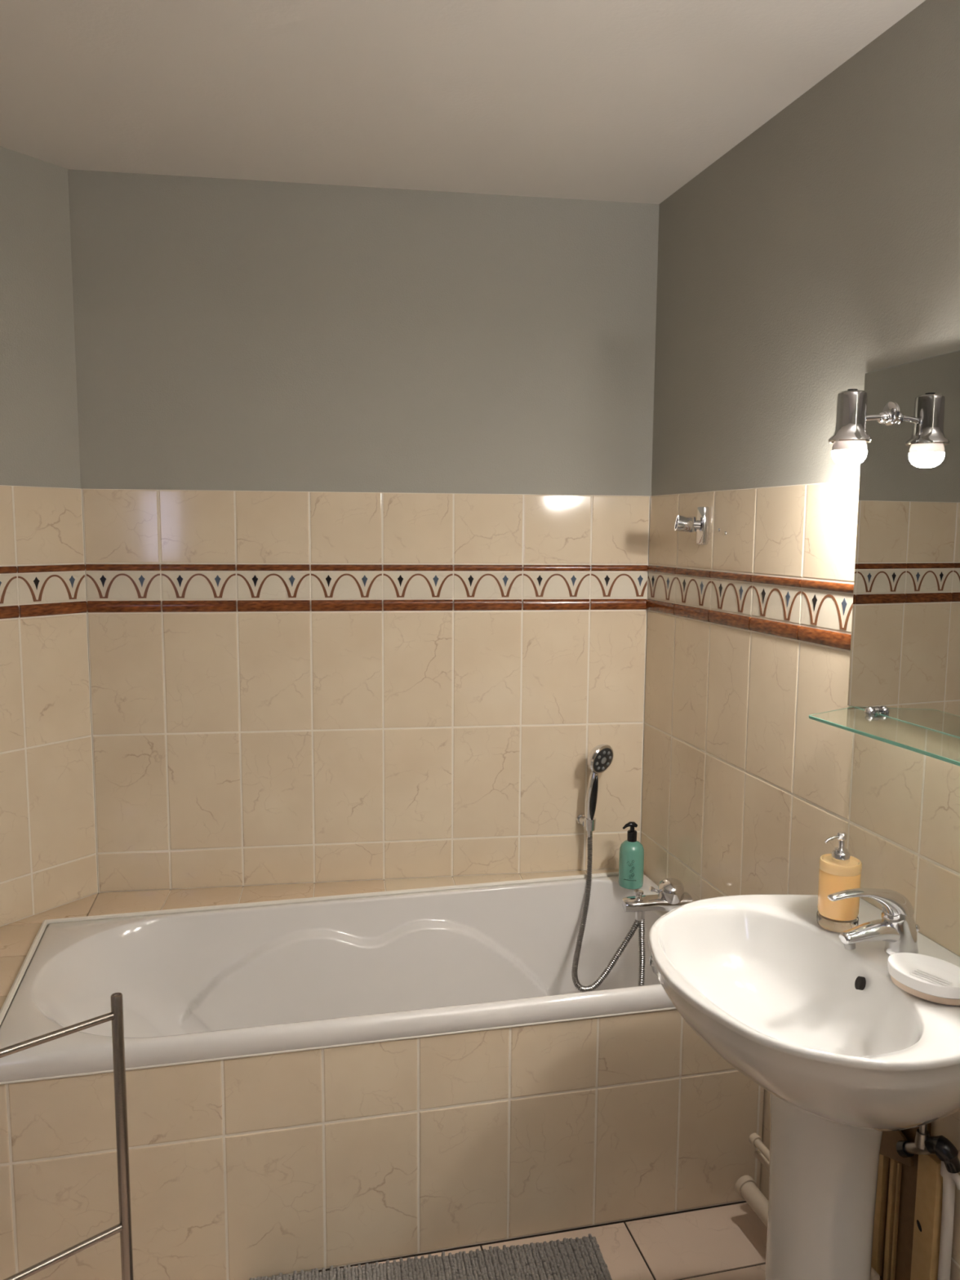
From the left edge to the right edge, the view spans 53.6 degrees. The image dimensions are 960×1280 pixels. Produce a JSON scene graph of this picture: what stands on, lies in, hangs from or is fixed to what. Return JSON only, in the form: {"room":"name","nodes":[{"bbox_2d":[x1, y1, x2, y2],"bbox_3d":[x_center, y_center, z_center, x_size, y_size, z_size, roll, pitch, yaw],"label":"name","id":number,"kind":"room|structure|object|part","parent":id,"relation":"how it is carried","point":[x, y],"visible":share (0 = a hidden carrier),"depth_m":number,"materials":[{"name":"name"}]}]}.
{"room":"bathroom","nodes":[
{"label":"bathroom","id":0,"kind":"room"},
{"bbox_2d":[0,146,97,926],"bbox_3d":[-1.405,0.067,2.162,0.105,2.472,1.080,5,8,34],"label":"wall","id":1,"kind":"structure","parent":0,"point":[48,856],"depth_m":2.44,"materials":[{"name":"beige tile"}]},
{"bbox_3d":[-1.223,-0.168,2.315,0.011,0.018,0.196,5,8,34],"label":"moulding","id":2,"kind":"part","parent":1,"relation":"part of","materials":[{"name":"brown tile"}]},
{"bbox_2d":[0,576,17,604],"bbox_3d":[-1.223,-0.119,2.320,0.002,0.067,0.196,5,8,34],"label":"print","id":3,"kind":"object","parent":1,"relation":"on","point":[2,601],"depth_m":2.37},
{"bbox_3d":[-1.224,-0.063,2.327,0.011,0.032,0.196,5,8,34],"label":"moulding","id":4,"kind":"part","parent":1,"relation":"part of","materials":[{"name":"brown tile"}]},
{"bbox_3d":[-1.113,-0.186,2.475,0.011,0.018,0.186,5,8,34],"label":"moulding","id":5,"kind":"part","parent":1,"relation":"part of","materials":[{"name":"brown tile"}]},
{"bbox_2d":[17,574,84,601],"bbox_3d":[-1.113,-0.137,2.480,0.001,0.067,0.185,5,8,34],"label":"print","id":6,"kind":"object","parent":1,"relation":"on","point":[72,580],"depth_m":2.47},
{"bbox_3d":[-1.114,-0.081,2.487,0.011,0.032,0.186,5,8,34],"label":"moulding","id":7,"kind":"part","parent":1,"relation":"part of","materials":[{"name":"brown tile"}]},
{"bbox_2d":[67,168,659,893],"bbox_3d":[-0.342,0.008,2.731,1.708,2.472,0.105,-1,7,-8],"label":"wall","id":8,"kind":"structure","parent":0,"point":[365,473],"depth_m":2.65,"materials":[{"name":"beige tile"}]},
{"bbox_3d":[-0.963,-0.196,2.567,0.190,0.018,0.011,-1,7,-8],"label":"moulding","id":9,"kind":"part","parent":8,"relation":"part of","materials":[{"name":"brown tile"}]},
{"bbox_2d":[86,573,159,598],"bbox_3d":[-0.963,-0.146,2.572,0.190,0.067,0.001,-1,7,-8],"label":"print","id":10,"kind":"object","parent":8,"relation":"on","point":[98,585],"depth_m":2.57,"materials":[{"name":"beige tile"}]},
{"bbox_3d":[-0.964,-0.091,2.579,0.190,0.032,0.011,-1,7,-8],"label":"moulding","id":11,"kind":"part","parent":8,"relation":"part of","materials":[{"name":"brown tile"}]},
{"bbox_3d":[-0.768,-0.198,2.595,0.196,0.018,0.011,-1,7,-8],"label":"moulding","id":12,"kind":"part","parent":8,"relation":"part of","materials":[{"name":"brown tile"}]},
{"bbox_2d":[161,573,235,598],"bbox_3d":[-0.768,-0.148,2.601,0.196,0.067,0.001,-1,7,-8],"label":"print","id":13,"kind":"object","parent":8,"relation":"on","point":[173,585],"depth_m":2.60,"materials":[{"name":"beige tile"}]},
{"bbox_3d":[-0.769,-0.092,2.608,0.196,0.032,0.011,-1,7,-8],"label":"moulding","id":14,"kind":"part","parent":8,"relation":"part of","materials":[{"name":"brown tile"}]},
{"bbox_3d":[-0.570,-0.200,2.625,0.196,0.018,0.011,-1,7,-8],"label":"moulding","id":15,"kind":"part","parent":8,"relation":"part of","materials":[{"name":"brown tile"}]},
{"bbox_2d":[236,573,309,597],"bbox_3d":[-0.570,-0.150,2.630,0.196,0.067,0.001,-1,7,-8],"label":"print","id":16,"kind":"object","parent":8,"relation":"on","point":[248,585],"depth_m":2.63,"materials":[{"name":"beige tile"}]},
{"bbox_3d":[-0.571,-0.094,2.637,0.196,0.032,0.011,-1,7,-8],"label":"moulding","id":17,"kind":"part","parent":8,"relation":"part of","materials":[{"name":"brown tile"}]},
{"bbox_3d":[-0.373,-0.096,2.666,0.196,0.032,0.011,-1,7,-8],"label":"moulding","id":18,"kind":"part","parent":8,"relation":"part of","materials":[{"name":"brown tile"}]},
{"bbox_3d":[-0.372,-0.202,2.654,0.196,0.018,0.011,-1,7,-8],"label":"moulding","id":19,"kind":"part","parent":8,"relation":"part of","materials":[{"name":"brown tile"}]},
{"bbox_2d":[311,573,382,597],"bbox_3d":[-0.372,-0.152,2.659,0.196,0.067,0.001,-1,7,-8],"label":"print","id":20,"kind":"object","parent":8,"relation":"on","point":[322,585],"depth_m":2.66,"materials":[{"name":"beige tile"}]},
{"bbox_3d":[-0.175,-0.098,2.695,0.196,0.032,0.011,-1,7,-8],"label":"moulding","id":21,"kind":"part","parent":8,"relation":"part of","materials":[{"name":"brown tile"}]},
{"bbox_3d":[-0.174,-0.203,2.683,0.196,0.018,0.011,-1,7,-8],"label":"moulding","id":22,"kind":"part","parent":8,"relation":"part of","materials":[{"name":"brown tile"}]},
{"bbox_2d":[383,573,453,597],"bbox_3d":[-0.175,-0.154,2.688,0.196,0.067,0.001,-1,7,-8],"label":"print","id":23,"kind":"object","parent":8,"relation":"on","point":[395,585],"depth_m":2.69,"materials":[{"name":"beige tile"}]},
{"bbox_3d":[0.023,-0.100,2.724,0.196,0.032,0.011,-1,7,-8],"label":"moulding","id":24,"kind":"part","parent":8,"relation":"part of","materials":[{"name":"brown tile"}]},
{"bbox_2d":[453,573,521,596],"bbox_3d":[0.023,-0.156,2.717,0.196,0.067,0.001,-1,7,-8],"label":"print","id":25,"kind":"object","parent":8,"relation":"on","point":[464,584],"depth_m":2.72,"materials":[{"name":"beige tile"}]},
{"bbox_3d":[0.024,-0.205,2.712,0.196,0.018,0.011,-1,7,-8],"label":"moulding","id":26,"kind":"part","parent":8,"relation":"part of","materials":[{"name":"brown tile"}]},
{"bbox_3d":[0.221,-0.102,2.753,0.196,0.032,0.011,-1,7,-8],"label":"moulding","id":27,"kind":"part","parent":8,"relation":"part of","materials":[{"name":"brown tile"}]},
{"bbox_3d":[0.221,-0.207,2.741,0.196,0.018,0.011,-1,7,-8],"label":"moulding","id":28,"kind":"part","parent":8,"relation":"part of","materials":[{"name":"brown tile"}]},
{"bbox_2d":[523,573,590,596],"bbox_3d":[0.221,-0.158,2.746,0.196,0.067,0.001,-1,7,-8],"label":"print","id":29,"kind":"object","parent":8,"relation":"on","point":[534,584],"depth_m":2.75,"materials":[{"name":"beige tile"}]},
{"bbox_2d":[571,744,639,991],"bbox_3d":[0.321,0.618,2.653,0.172,0.614,0.394,-1,7,-8],"label":"shower","id":30,"kind":"object","parent":8,"relation":"attached to","point":[600,757],"visible":1,"depth_m":2.73,"materials":[{"name":"silver metal"}]},
{"bbox_3d":[0.330,0.453,2.771,0.043,0.193,0.039,-1,7,-8],"label":"handle","id":31,"kind":"part","parent":30,"relation":"part of","materials":[{"name":"silver metal"}]},
{"bbox_3d":[0.405,-0.104,2.780,0.169,0.032,0.011,-1,7,-8],"label":"moulding","id":32,"kind":"part","parent":8,"relation":"part of","materials":[{"name":"brown tile"}]},
{"bbox_3d":[0.406,-0.209,2.768,0.169,0.018,0.011,-1,7,-8],"label":"moulding","id":33,"kind":"part","parent":8,"relation":"part of","materials":[{"name":"brown tile"}]},
{"bbox_2d":[591,573,647,596],"bbox_3d":[0.405,-0.160,2.773,0.169,0.067,0.001,-1,7,-8],"label":"print","id":34,"kind":"object","parent":8,"relation":"on","point":[602,584],"depth_m":2.77,"materials":[{"name":"beige tile"}]},
{"bbox_2d":[0,0,925,204],"bbox_3d":[-0.170,-1.006,0.349,3.400,0.100,4.700,-1,7,-8],"label":"ceiling","id":35,"kind":"structure","parent":0,"point":[611,100],"depth_m":1.96,"materials":[{"name":"white paint"}]},
{"bbox_2d":[271,1200,767,1279],"bbox_3d":[-0.189,1.548,0.648,3.400,0.100,4.700,-1,7,-8],"label":"floor","id":36,"kind":"structure","parent":0,"point":[725,1242],"depth_m":2.09,"materials":[{"name":"brown tile"}]},
{"bbox_2d":[0,992,133,1279],"bbox_3d":[-0.804,1.002,1.465,0.539,0.784,0.280,-6,9,-42],"label":"towel rack","id":37,"kind":"object","parent":36,"relation":"on","point":[116,1015],"visible":1,"depth_m":1.60,"materials":[{"name":"silver metal"}]},
{"bbox_3d":[-0.612,0.983,1.639,0.019,0.782,0.019,-1,7,-8],"label":"post","id":38,"kind":"part","parent":37,"relation":"part of","materials":[{"name":"silver metal"}]},
{"bbox_2d":[0,868,764,1279],"bbox_3d":[-0.555,1.025,2.306,2.377,0.547,0.912,-1,7,-8],"label":"surround","id":39,"kind":"object","parent":36,"relation":"on","point":[245,1168],"visible":0.78,"depth_m":2.02,"materials":[{"name":"beige tile"}]},
{"bbox_2d":[0,871,676,1084],"bbox_3d":[-0.250,0.957,2.349,1.713,0.437,0.700,-1,7,-13],"label":"bathtub","id":40,"kind":"object","parent":39,"relation":"in","point":[204,984],"visible":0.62,"depth_m":2.52,"materials":[{"name":"white ceramic"}]},
{"bbox_2d":[618,821,644,889],"bbox_3d":[0.433,0.610,2.716,0.071,0.189,0.072,-1,7,-8],"label":"bottle","id":41,"kind":"object","parent":40,"relation":"on","point":[631,853],"visible":1,"depth_m":2.69,"materials":[{"name":"teal plastic"}]},
{"bbox_2d":[622,877,693,986],"bbox_3d":[0.375,0.888,2.501,0.350,0.524,0.073,-1,7,-8],"label":"mixer tap","id":42,"kind":"object","parent":40,"relation":"attached to","point":[671,895],"visible":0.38,"depth_m":2.47,"materials":[{"name":"silver metal"}]},
{"bbox_3d":[0.414,0.666,2.481,0.025,0.026,0.025,-1,7,-8],"label":"diverter knob","id":43,"kind":"part","parent":42,"relation":"part of","materials":[{"name":"silver metal"}]},
{"bbox_2d":[635,911,644,920],"bbox_3d":[0.419,0.714,2.487,0.028,0.033,0.028,-1,7,-8],"label":"outlet","id":44,"kind":"object","parent":42,"relation":"attached to","point":[639,915],"depth_m":2.48,"materials":[{"name":"silver metal"}]},
{"bbox_3d":[0.460,0.653,2.481,0.038,0.024,0.013,-1,7,-14],"label":"lever","id":45,"kind":"part","parent":42,"relation":"part of","materials":[{"name":"silver metal"}]},
{"bbox_3d":[0.501,0.658,2.491,0.069,0.062,0.071,-1,7,-8],"label":"control knob","id":46,"kind":"part","parent":42,"relation":"part of","materials":[{"name":"silver metal"}]},
{"bbox_2d":[249,1233,612,1279],"bbox_3d":[-0.070,1.354,1.801,0.763,0.018,0.525,-1,7,-8],"label":"bath mat","id":47,"kind":"object","parent":36,"relation":"on","point":[577,1259],"visible":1,"depth_m":2.01,"materials":[{"name":"grey fabric"}]},
{"bbox_2d":[648,894,959,1279],"bbox_3d":[0.558,0.957,1.620,0.536,0.858,0.594,-1,7,-8],"label":"pedestal sink","id":48,"kind":"object","parent":36,"relation":"on","point":[845,1056],"visible":0.97,"depth_m":1.55,"materials":[{"name":"white ceramic"}]},
{"bbox_2d":[648,894,959,1131],"bbox_3d":[0.560,0.655,1.584,0.536,0.250,0.594,-1,7,-8],"label":"basin","id":49,"kind":"object","parent":48,"relation":"in","point":[823,1026],"depth_m":1.57,"materials":[{"name":"white ceramic"}]},
{"bbox_2d":[816,831,862,932],"bbox_3d":[0.645,0.429,1.706,0.072,0.172,0.072,-1,7,-8],"label":"soap dispenser","id":50,"kind":"object","parent":48,"relation":"on","point":[838,871],"visible":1,"depth_m":1.68,"materials":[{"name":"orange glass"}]},
{"bbox_3d":[0.644,0.505,1.715,0.071,0.019,0.071,-1,7,-8],"label":"glass","id":51,"kind":"part","parent":50,"relation":"part of","materials":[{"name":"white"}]},
{"bbox_2d":[827,888,919,955],"bbox_3d":[0.658,0.470,1.595,0.176,0.120,0.054,-1,7,-8],"label":"faucet","id":52,"kind":"object","parent":48,"relation":"on","point":[897,927],"visible":0.98,"depth_m":1.58,"materials":[{"name":"silver metal"}]},
{"bbox_3d":[0.656,0.492,1.591,0.115,0.044,0.040,-1,7,-14],"label":"spout","id":53,"kind":"part","parent":52,"relation":"part of","materials":[{"name":"silver metal"}]},
{"bbox_3d":[0.649,0.440,1.589,0.157,0.058,0.050,-1,7,-8],"label":"lever","id":54,"kind":"part","parent":52,"relation":"part of","materials":[{"name":"silver metal"}]},
{"bbox_3d":[0.738,0.504,1.613,0.013,0.046,0.013,-1,7,-8],"label":"pop rod","id":55,"kind":"part","parent":52,"relation":"part of","materials":[{"name":"silver metal"}]},
{"bbox_2d":[887,952,959,1005],"bbox_3d":[0.696,0.526,1.474,0.104,0.034,0.122,-1,7,-8],"label":"soap dish","id":56,"kind":"object","parent":48,"relation":"on","point":[928,978],"visible":1,"depth_m":1.48,"materials":[{"name":"beige ceramic"}]},
{"bbox_2d":[871,1122,931,1279],"bbox_3d":[0.755,1.037,1.782,0.030,0.656,0.187,-1,7,-14],"label":"plank","id":57,"kind":"object","parent":36,"relation":"on","point":[895,1209],"visible":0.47,"depth_m":1.75,"materials":[{"name":"brown wood"}]},
{"bbox_2d":[910,1154,942,1279],"bbox_3d":[0.784,1.131,1.668,0.034,0.496,0.048,-1,7,-14],"label":"plank","id":58,"kind":"object","parent":36,"relation":"on","point":[929,1189],"visible":0.77,"depth_m":1.64,"materials":[{"name":"brown wood"}]},
{"bbox_2d":[937,1160,959,1279],"bbox_3d":[0.793,1.133,1.628,0.025,0.505,0.044,-1,7,-8],"label":"supply pipe","id":59,"kind":"object","parent":36,"relation":"on","point":[949,1180],"visible":0.89,"depth_m":1.61,"materials":[{"name":"white plastic"}]},
{"bbox_2d":[896,1124,959,1173],"bbox_3d":[0.762,0.833,1.616,0.038,0.150,0.111,-4,8,-33],"label":"angle valve","id":60,"kind":"object","parent":59,"relation":"attached to","point":[924,1144],"visible":0.95,"depth_m":1.60,"materials":[{"name":"silver metal"}]},
{"bbox_3d":[0.742,0.888,1.660,0.028,0.030,0.028,-1,7,-8],"label":"round knob","id":61,"kind":"part","parent":60,"relation":"part of","materials":[{"name":"black plastic"}]},
{"bbox_2d":[640,0,959,1279],"bbox_3d":[1.080,0.258,0.685,0.106,2.472,4.470,-1,7,-14],"label":"wall","id":62,"kind":"structure","parent":0,"point":[819,253],"depth_m":2.06,"materials":[{"name":"grey paint"}]},
{"bbox_3d":[0.514,-0.094,2.703,0.011,0.032,0.182,-1,7,-14],"label":"moulding","id":63,"kind":"part","parent":62,"relation":"part of","materials":[{"name":"brown tile"}]},
{"bbox_3d":[0.515,-0.199,2.690,0.011,0.018,0.182,-1,7,-14],"label":"moulding","id":64,"kind":"part","parent":62,"relation":"part of","materials":[{"name":"brown tile"}]},
{"bbox_2d":[648,575,675,599],"bbox_3d":[0.514,-0.150,2.696,0.001,0.067,0.182,-1,7,-14],"label":"print","id":65,"kind":"object","parent":62,"relation":"on","point":[668,580],"depth_m":2.68},
{"bbox_2d":[674,506,709,545],"bbox_3d":[0.541,-0.292,2.431,0.082,0.097,0.041,1,7,4],"label":"wall bracket","id":66,"kind":"object","parent":62,"relation":"attached to","point":[687,524],"visible":1,"depth_m":2.42,"materials":[{"name":"silver metal"}]},
{"bbox_2d":[674,515,693,532],"bbox_3d":[0.522,-0.298,2.433,0.044,0.043,0.041,1,7,1],"label":"socket","id":67,"kind":"object","parent":66,"relation":"attached to","point":[682,523],"depth_m":2.42,"materials":[{"name":"silver metal"}]},
{"bbox_3d":[0.569,-0.292,2.429,0.017,0.097,0.040,-1,7,-14],"label":"plate","id":68,"kind":"part","parent":66,"relation":"part of","materials":[{"name":"silver metal"}]},
{"bbox_3d":[0.561,-0.072,2.517,0.011,0.032,0.196,-1,7,-14],"label":"moulding","id":69,"kind":"part","parent":62,"relation":"part of","materials":[{"name":"brown tile"}]},
{"bbox_3d":[0.562,-0.177,2.505,0.011,0.018,0.196,-1,7,-14],"label":"moulding","id":70,"kind":"part","parent":62,"relation":"part of","materials":[{"name":"brown tile"}]},
{"bbox_2d":[676,577,711,605],"bbox_3d":[0.561,-0.128,2.510,0.001,0.067,0.196,-1,7,-14],"label":"print","id":71,"kind":"object","parent":62,"relation":"on","point":[684,583],"depth_m":2.49},
{"bbox_3d":[0.610,-0.049,2.324,0.011,0.032,0.196,-1,7,-14],"label":"moulding","id":72,"kind":"part","parent":62,"relation":"part of","materials":[{"name":"brown tile"}]},
{"bbox_3d":[0.611,-0.154,2.312,0.011,0.018,0.196,-1,7,-14],"label":"moulding","id":73,"kind":"part","parent":62,"relation":"part of","materials":[{"name":"brown tile"}]},
{"bbox_2d":[711,581,751,613],"bbox_3d":[0.610,-0.105,2.318,0.001,0.067,0.196,-1,7,-14],"label":"print","id":74,"kind":"object","parent":62,"relation":"on","point":[720,587],"depth_m":2.30},
{"bbox_2d":[734,1175,768,1226],"bbox_3d":[0.701,1.279,1.821,0.048,0.050,0.711,-2,7,-16],"label":"pipe","id":75,"kind":"object","parent":62,"relation":"attached to","point":[747,1188],"visible":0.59,"depth_m":2.11,"materials":[{"name":"beige plastic"}]},
{"bbox_2d":[754,1149,769,1172],"bbox_3d":[0.689,1.198,1.972,0.018,0.017,0.424,-1,7,-15],"label":"pipe","id":76,"kind":"object","parent":62,"relation":"attached to","point":[760,1157],"visible":0.17,"depth_m":2.15,"materials":[{"name":"beige plastic"}]},
{"bbox_3d":[0.659,-0.026,2.132,0.011,0.032,0.196,-1,7,-14],"label":"moulding","id":77,"kind":"part","parent":62,"relation":"part of","materials":[{"name":"brown tile"}]},
{"bbox_3d":[0.660,-0.132,2.119,0.011,0.018,0.196,-1,7,-14],"label":"moulding","id":78,"kind":"part","parent":62,"relation":"part of","materials":[{"name":"brown tile"}]},
{"bbox_2d":[752,586,800,620],"bbox_3d":[0.659,-0.082,2.125,0.001,0.067,0.196,-1,7,-14],"label":"print","id":79,"kind":"object","parent":62,"relation":"on","point":[763,593],"depth_m":2.10},
{"bbox_2d":[748,1133,879,1279],"bbox_3d":[0.679,1.158,1.963,0.026,0.026,0.422,-1,7,-15],"label":"pipe","id":80,"kind":"object","parent":62,"relation":"attached to","point":[754,1139],"visible":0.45,"depth_m":2.12,"materials":[{"name":"beige plastic"}]},
{"bbox_3d":[0.709,-0.004,1.939,0.011,0.032,0.196,-1,7,-14],"label":"moulding","id":81,"kind":"part","parent":62,"relation":"part of","materials":[{"name":"brown tile"}]},
{"bbox_3d":[0.709,-0.109,1.927,0.011,0.018,0.196,-1,7,-14],"label":"moulding","id":82,"kind":"part","parent":62,"relation":"part of","materials":[{"name":"brown tile"}]},
{"bbox_2d":[801,591,853,630],"bbox_3d":[0.709,-0.059,1.933,0.001,0.067,0.196,-1,7,-14],"label":"print","id":83,"kind":"object","parent":62,"relation":"on","point":[844,603],"depth_m":1.92},
{"bbox_2d":[808,706,959,766],"bbox_3d":[0.739,0.168,1.554,0.137,0.034,0.584,-1,7,-16],"label":"glass shelf","id":84,"kind":"object","parent":62,"relation":"attached to","point":[868,722],"visible":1,"depth_m":1.63,"materials":[{"name":"clear glass"}]},
{"bbox_2d":[847,350,959,737],"bbox_3d":[0.802,-0.153,1.542,0.005,0.637,0.610,-1,7,-14],"label":"wall mirror","id":85,"kind":"object","parent":62,"relation":"attached to","point":[904,655],"visible":1,"depth_m":1.68,"materials":[{"name":"grey mirror"}]},
{"bbox_2d":[827,388,897,466],"bbox_3d":[0.690,-0.383,1.716,0.122,0.135,0.075,-1,7,-8],"label":"lamp","id":86,"kind":"object","parent":85,"relation":"attached to","point":[850,438],"visible":1,"depth_m":1.69,"materials":[{"name":"silver metal"}]},
{"bbox_3d":[0.667,-0.329,1.719,0.060,0.027,0.060,-1,7,-8],"label":"bulb","id":87,"kind":"part","parent":86,"relation":"part of","materials":[{"name":"white glass"}]},
{"bbox_3d":[0.667,-0.401,1.710,0.075,0.089,0.075,-1,7,-8],"label":"lamp shade","id":88,"kind":"part","parent":86,"relation":"part of","materials":[{"name":"silver metal"}]},
{"bbox_3d":[0.718,-0.406,1.723,0.064,0.023,0.016,-1,7,-14],"label":"arm","id":89,"kind":"part","parent":86,"relation":"part of","materials":[{"name":"silver metal"}]}
]}

